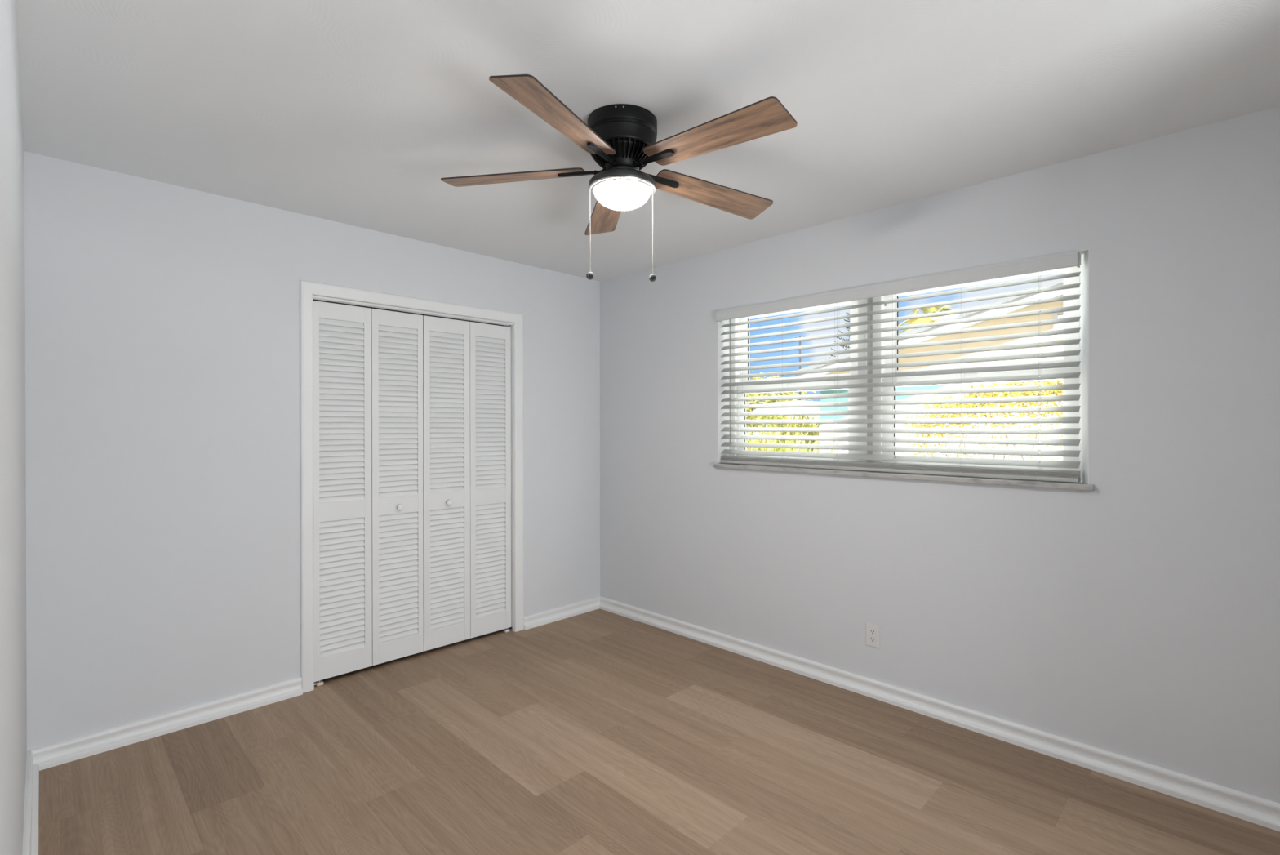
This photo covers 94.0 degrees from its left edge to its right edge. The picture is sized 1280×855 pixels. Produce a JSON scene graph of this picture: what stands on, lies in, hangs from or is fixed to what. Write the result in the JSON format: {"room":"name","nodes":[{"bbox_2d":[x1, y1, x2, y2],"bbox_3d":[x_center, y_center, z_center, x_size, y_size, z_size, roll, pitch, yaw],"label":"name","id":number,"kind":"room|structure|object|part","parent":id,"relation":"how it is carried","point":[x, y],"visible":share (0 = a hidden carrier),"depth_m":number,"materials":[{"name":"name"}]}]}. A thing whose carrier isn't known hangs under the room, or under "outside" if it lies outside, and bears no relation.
{"room":"empty bedroom","nodes":[
{"label":"empty bedroom","id":0,"kind":"room"},
{"bbox_2d":[0,0,26,854],"bbox_3d":[-0.330,0.142,0.126,7.900,2.440,0.200,0,0,45],"label":"wall","id":1,"kind":"structure","parent":0,"point":[13,660],"depth_m":1.26,"materials":[{"name":"white paint"}]},
{"bbox_2d":[22,750,39,854],"bbox_3d":[0.072,1.322,-0.105,7.000,0.080,0.034,0,0,45],"label":"baseboard","id":2,"kind":"structure","parent":1,"relation":"attached to","point":[30,833],"depth_m":2.04,"materials":[{"name":"white paint"}]},
{"bbox_2d":[24,151,599,750],"bbox_3d":[-1.399,0.130,3.452,0.110,2.440,3.003,0,0,45],"label":"wall","id":3,"kind":"structure","parent":0,"point":[162,390],"depth_m":2.73,"materials":[{"name":"white paint"}]},
{"bbox_2d":[28,676,302,770],"bbox_3d":[-2.064,1.313,2.687,0.034,0.080,0.974,0,0,45],"label":"baseboard","id":4,"kind":"structure","parent":3,"relation":"attached to","point":[68,750],"depth_m":2.63,"materials":[{"name":"white paint"}]},
{"bbox_2d":[313,300,423,681],"bbox_3d":[-1.491,0.332,3.312,0.056,1.988,0.600,0,0,45],"label":"door","id":5,"kind":"structure","parent":3,"relation":"in","point":[368,468],"depth_m":3.29,"materials":[{"name":"white paint"}]},
{"bbox_3d":[-1.375,0.457,3.411,0.031,0.034,0.034,0,0,45],"label":"knob","id":6,"kind":"part","parent":5,"relation":"part of","materials":[{"name":"white paint"}]},
{"bbox_2d":[299,280,524,693],"bbox_3d":[-1.288,0.299,3.544,0.118,2.100,1.342,0,0,45],"label":"trim","id":7,"kind":"structure","parent":3,"relation":"attached to","point":[308,289],"depth_m":3.19,"materials":[{"name":"white paint"}]},
{"bbox_3d":[-1.705,0.301,3.054,0.018,2.100,0.058,0,0,45],"label":"casing","id":8,"kind":"part","parent":7,"relation":"part of","materials":[{"name":"white paint"}]},
{"bbox_3d":[-1.253,-0.719,3.505,0.018,0.064,1.342,0,0,45],"label":"head casing","id":9,"kind":"part","parent":7,"relation":"part of","materials":[{"name":"white paint"}]},
{"bbox_3d":[-0.804,0.297,3.959,0.018,2.100,0.070,0,0,45],"label":"casing","id":10,"kind":"part","parent":7,"relation":"part of","materials":[{"name":"white paint"}]},
{"bbox_2d":[422,315,511,650],"bbox_3d":[-1.065,0.331,3.740,0.056,1.988,0.598,0,0,45],"label":"door","id":11,"kind":"structure","parent":3,"relation":"in","point":[467,365],"depth_m":3.72,"materials":[{"name":"white paint"}]},
{"bbox_3d":[-1.161,0.456,3.626,0.031,0.034,0.034,0,0,45],"label":"knob","id":12,"kind":"part","parent":11,"relation":"part of","materials":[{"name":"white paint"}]},
{"bbox_2d":[523,595,599,629],"bbox_3d":[-0.530,1.307,4.226,0.034,0.080,0.687,0,0,45],"label":"baseboard","id":13,"kind":"structure","parent":3,"relation":"attached to","point":[541,618],"depth_m":4.20,"materials":[{"name":"white paint"}]},
{"bbox_2d":[313,294,512,326],"bbox_3d":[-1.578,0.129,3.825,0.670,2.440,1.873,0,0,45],"label":"door track","id":14,"kind":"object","parent":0,"point":[313,300],"depth_m":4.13,"materials":[{"name":"grey metal"}]},
{"bbox_2d":[14,0,1279,281],"bbox_3d":[0.800,-1.183,1.255,7.900,0.200,3.403,0,0,45],"label":"ceiling","id":15,"kind":"structure","parent":0,"point":[355,113],"depth_m":1.92,"materials":[{"name":"white paint"}]},
{"bbox_2d":[440,74,796,281],"bbox_3d":[-0.031,-0.804,2.097,1.222,0.564,1.271,0,0,45],"label":"ceiling fan","id":16,"kind":"object","parent":15,"relation":"hanging from","point":[620,138],"visible":1,"depth_m":2.02,"materials":[{"name":"walnut wood"},{"name":"matte black metal"},{"name":"frosted glass"}]},
{"bbox_3d":[-0.454,-0.907,2.167,0.513,0.047,0.141,0,0,7],"label":"blade","id":17,"kind":"part","parent":16,"relation":"part of","materials":[{"name":"brown wood"}]},
{"bbox_3d":[-0.230,-0.908,1.765,0.141,0.043,0.513,0,0,25],"label":"blade","id":18,"kind":"part","parent":16,"relation":"part of","materials":[{"name":"brown wood"}]},
{"bbox_3d":[-0.138,-0.907,2.507,0.141,0.050,0.513,0,0,-11],"label":"blade","id":19,"kind":"part","parent":16,"relation":"part of","materials":[{"name":"brown wood"}]},
{"bbox_3d":[-0.063,-0.814,2.122,0.199,0.063,0.199,0,0,45],"label":"lamp shade","id":20,"kind":"part","parent":16,"relation":"part of","materials":[{"name":"white glass"}]},
{"bbox_3d":[0.046,-0.699,2.148,0.005,0.301,0.006,0,0,45],"label":"pull chain","id":21,"kind":"part","parent":16,"relation":"part of","materials":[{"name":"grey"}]},
{"bbox_3d":[0.280,-0.900,2.314,0.513,0.062,0.141,0,0,-29],"label":"blade","id":22,"kind":"part","parent":16,"relation":"part of","materials":[{"name":"brown wood"}]},
{"bbox_3d":[0.233,-0.903,1.860,0.516,0.054,0.143,0,0,45],"label":"blade","id":23,"kind":"part","parent":16,"relation":"part of","materials":[{"name":"brown wood"}]},
{"bbox_2d":[38,608,1279,854],"bbox_3d":[0.836,1.417,1.229,7.800,0.120,3.403,0,0,45],"label":"floor","id":24,"kind":"structure","parent":0,"point":[597,731],"depth_m":2.31,"materials":[{"name":"brown wood"}]},
{"bbox_2d":[314,680,323,685],"bbox_3d":[-1.692,1.338,3.126,0.034,0.026,0.052,0,0,45],"label":"pivot bracket","id":25,"kind":"object","parent":24,"relation":"on","point":[319,682],"visible":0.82,"depth_m":3.12,"materials":[{"name":"silver metal"}]},
{"bbox_2d":[503,626,511,632],"bbox_3d":[-0.875,1.335,3.946,0.034,0.026,0.052,0,0,45],"label":"pivot bracket","id":26,"kind":"object","parent":24,"relation":"on","point":[507,629],"visible":1,"depth_m":3.94,"materials":[{"name":"silver metal"}]},
{"bbox_2d":[600,106,1279,803],"bbox_3d":[1.931,0.133,2.394,7.900,2.440,0.200,0,0,45],"label":"wall","id":27,"kind":"structure","parent":0,"point":[1136,615],"depth_m":2.48,"materials":[{"name":"white paint"}]},
{"bbox_2d":[728,298,866,461],"bbox_3d":[0.906,-0.247,3.486,0.887,0.941,0.078,0,0,45],"label":"window","id":28,"kind":"structure","parent":27,"relation":"in","point":[864,309],"depth_m":3.41,"materials":[{"name":"white plastic"}]},
{"bbox_3d":[0.894,-0.034,3.476,0.803,0.444,0.026,0,0,45],"label":"sash","id":29,"kind":"part","parent":28,"relation":"part of","materials":[{"name":"white plastic"}]},
{"bbox_3d":[0.915,-0.456,3.495,0.803,0.490,0.026,0,0,45],"label":"sash","id":30,"kind":"part","parent":28,"relation":"part of","materials":[{"name":"clear glass"}]},
{"bbox_2d":[866,297,872,462],"bbox_3d":[1.237,-0.246,3.166,0.034,0.941,0.064,0,0,45],"label":"trim","id":31,"kind":"structure","parent":27,"relation":"attached to","point":[869,308],"depth_m":3.15,"materials":[{"name":"grey"}]},
{"bbox_2d":[866,622,879,648],"bbox_3d":[1.174,1.048,3.006,0.070,0.112,0.008,0,0,45],"label":"wall outlet","id":32,"kind":"object","parent":27,"relation":"attached to","point":[873,631],"visible":1,"depth_m":3.00,"materials":[{"name":"white plastic"}]},
{"bbox_2d":[869,635,875,642],"bbox_3d":[1.173,1.067,3.005,0.034,0.028,0.004,0,0,45],"label":"receptacle","id":33,"kind":"object","parent":32,"relation":"attached to","point":[872,638],"depth_m":3.00,"materials":[{"name":"white plastic"}]},
{"bbox_2d":[869,627,875,635],"bbox_3d":[1.173,1.028,3.005,0.034,0.028,0.004,0,0,45],"label":"receptacle","id":34,"kind":"object","parent":32,"relation":"attached to","point":[872,630],"depth_m":3.00,"materials":[{"name":"white plastic"}]},
{"bbox_2d":[718,248,1088,484],"bbox_3d":[1.179,-0.245,3.080,1.854,0.941,0.112,0,0,45],"label":"window frame","id":35,"kind":"structure","parent":27,"relation":"attached to","point":[1084,267],"depth_m":2.46,"materials":[{"name":"white paint"}]},
{"bbox_2d":[713,462,1093,490],"bbox_3d":[1.171,0.236,3.072,1.888,0.022,0.136,0,0,45],"label":"window sill","id":36,"kind":"structure","parent":27,"relation":"attached to","point":[1025,482],"depth_m":2.82,"materials":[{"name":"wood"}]},
{"bbox_2d":[600,595,1279,831],"bbox_3d":[1.069,1.310,3.092,3.900,0.080,0.034,0,0,45],"label":"baseboard","id":37,"kind":"structure","parent":27,"relation":"attached to","point":[1237,803],"depth_m":2.59,"materials":[{"name":"white paint"}]},
{"bbox_2d":[872,266,1079,477],"bbox_3d":[1.572,-0.244,2.822,0.927,0.941,0.079,0,0,45],"label":"window","id":38,"kind":"structure","parent":27,"relation":"in","point":[1073,280],"depth_m":2.82,"materials":[{"name":"white plastic"}]},
{"bbox_2d":[715,249,1080,482],"bbox_3d":[1.145,-0.246,3.068,1.818,0.936,0.093,0,0,45],"label":"window blind","id":39,"kind":"object","parent":38,"relation":"attached to","point":[1068,259],"visible":1,"depth_m":2.88,"materials":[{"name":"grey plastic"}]},
{"bbox_3d":[0.827,-0.227,3.412,0.005,0.892,0.050,0,0,45],"label":"ladder cord","id":40,"kind":"part","parent":39,"relation":"part of","materials":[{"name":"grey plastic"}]},
{"bbox_3d":[1.052,-0.226,3.188,0.005,0.892,0.050,0,0,45],"label":"ladder cord","id":41,"kind":"part","parent":39,"relation":"part of","materials":[{"name":"white fabric"}]},
{"bbox_3d":[1.268,-0.225,2.973,0.005,0.892,0.050,0,0,45],"label":"ladder cord","id":42,"kind":"part","parent":39,"relation":"part of","materials":[{"name":"white fabric"}]},
{"bbox_3d":[1.159,0.213,3.083,1.813,0.018,0.052,0,0,45],"label":"rail","id":43,"kind":"part","parent":39,"relation":"part of","materials":[{"name":"grey plastic"}]},
{"bbox_3d":[1.488,-0.225,2.754,0.005,0.892,0.050,0,0,45],"label":"ladder cord","id":44,"kind":"part","parent":39,"relation":"part of","materials":[{"name":"white fabric"}]},
{"bbox_3d":[1.702,-0.224,2.541,0.005,0.892,0.050,0,0,45],"label":"ladder cord","id":45,"kind":"part","parent":39,"relation":"part of","materials":[{"name":"white fabric"}]},
{"bbox_3d":[1.561,-0.032,2.811,0.843,0.444,0.026,0,0,45],"label":"sash","id":46,"kind":"part","parent":38,"relation":"part of","materials":[{"name":"white plastic"}]},
{"bbox_3d":[1.582,-0.454,2.831,0.843,0.490,0.026,0,0,45],"label":"sash","id":47,"kind":"part","parent":38,"relation":"part of","materials":[{"name":"white plastic"}]},
{"label":"outside","id":48,"kind":"structure","parent":0,"visible":0},
{"label":"ground","id":49,"kind":"structure","parent":48,"visible":0},
{"bbox_2d":[746,431,789,435],"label":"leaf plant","id":50,"kind":"object","parent":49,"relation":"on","point":[777,433],"depth_m":10.94,"materials":[{"name":"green plant"}]},
{"bbox_2d":[746,439,810,444],"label":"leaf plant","id":51,"kind":"object","parent":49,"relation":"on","point":[747,440],"depth_m":10.58,"materials":[{"name":"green plant"}]},
{"bbox_2d":[746,369,817,439],"bbox_3d":[12.348,-2.527,66.851,15.291,8.085,9.439,0,0,45],"label":"tree","id":52,"kind":"object","parent":49,"relation":"on","point":[760,402],"visible":0.17,"depth_m":63.84,"materials":[{"name":"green plant"}]},
{"bbox_2d":[746,446,817,452],"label":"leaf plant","id":53,"kind":"object","parent":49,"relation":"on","point":[772,448],"depth_m":10.46,"materials":[{"name":"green plant"}]},
{"bbox_2d":[749,415,820,452],"bbox_3d":[5.812,0.592,21.140,5.495,2.180,4.054,0,0,45],"label":"grass","id":54,"kind":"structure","parent":49,"relation":"on","point":[810,433],"depth_m":20.60,"materials":[{"name":"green plant"}]},
{"bbox_2d":[751,400,820,424],"bbox_3d":[14.034,-0.174,45.248,8.304,3.526,8.000,0,0,45],"label":"house","id":55,"kind":"structure","parent":49,"relation":"on","point":[814,408],"depth_m":42.85,"materials":[{"name":"grey"}]},
{"bbox_2d":[799,335,804,399],"bbox_3d":[14.178,-3.269,52.856,0.940,9.660,0.170,0,0,45],"label":"utility pole","id":56,"kind":"object","parent":49,"relation":"on","point":[799,335],"visible":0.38,"depth_m":52.77,"materials":[{"name":"grey"}]},
{"bbox_2d":[826,311,849,359],"bbox_3d":[10.272,-2.145,27.836,3.552,7.600,3.528,0,0,45],"label":"pine tree","id":57,"kind":"object","parent":49,"relation":"on","point":[846,340],"visible":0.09,"depth_m":27.97,"materials":[{"name":"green plant"}]},
{"bbox_2d":[898,304,955,333],"bbox_3d":[11.603,-1.575,23.738,3.365,6.501,3.297,0,0,45],"label":"palm tree","id":58,"kind":"object","parent":49,"relation":"on","point":[917,321],"visible":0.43,"depth_m":23.47,"materials":[{"name":"green plant"}]},
{"bbox_2d":[795,278,1063,460],"bbox_3d":[10.305,-0.368,13.142,9.616,4.154,9.950,0,0,45],"label":"house","id":59,"kind":"structure","parent":49,"relation":"on","point":[1055,282],"depth_m":10.69,"materials":[{"name":"beige paint"}]},
{"bbox_2d":[897,379,1062,461],"bbox_3d":[5.551,0.463,8.000,4.220,2.543,2.466,0,0,40],"label":"bush","id":60,"kind":"object","parent":49,"relation":"on","point":[1051,381],"visible":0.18,"depth_m":8.50,"materials":[{"name":"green plant"}]}
]}

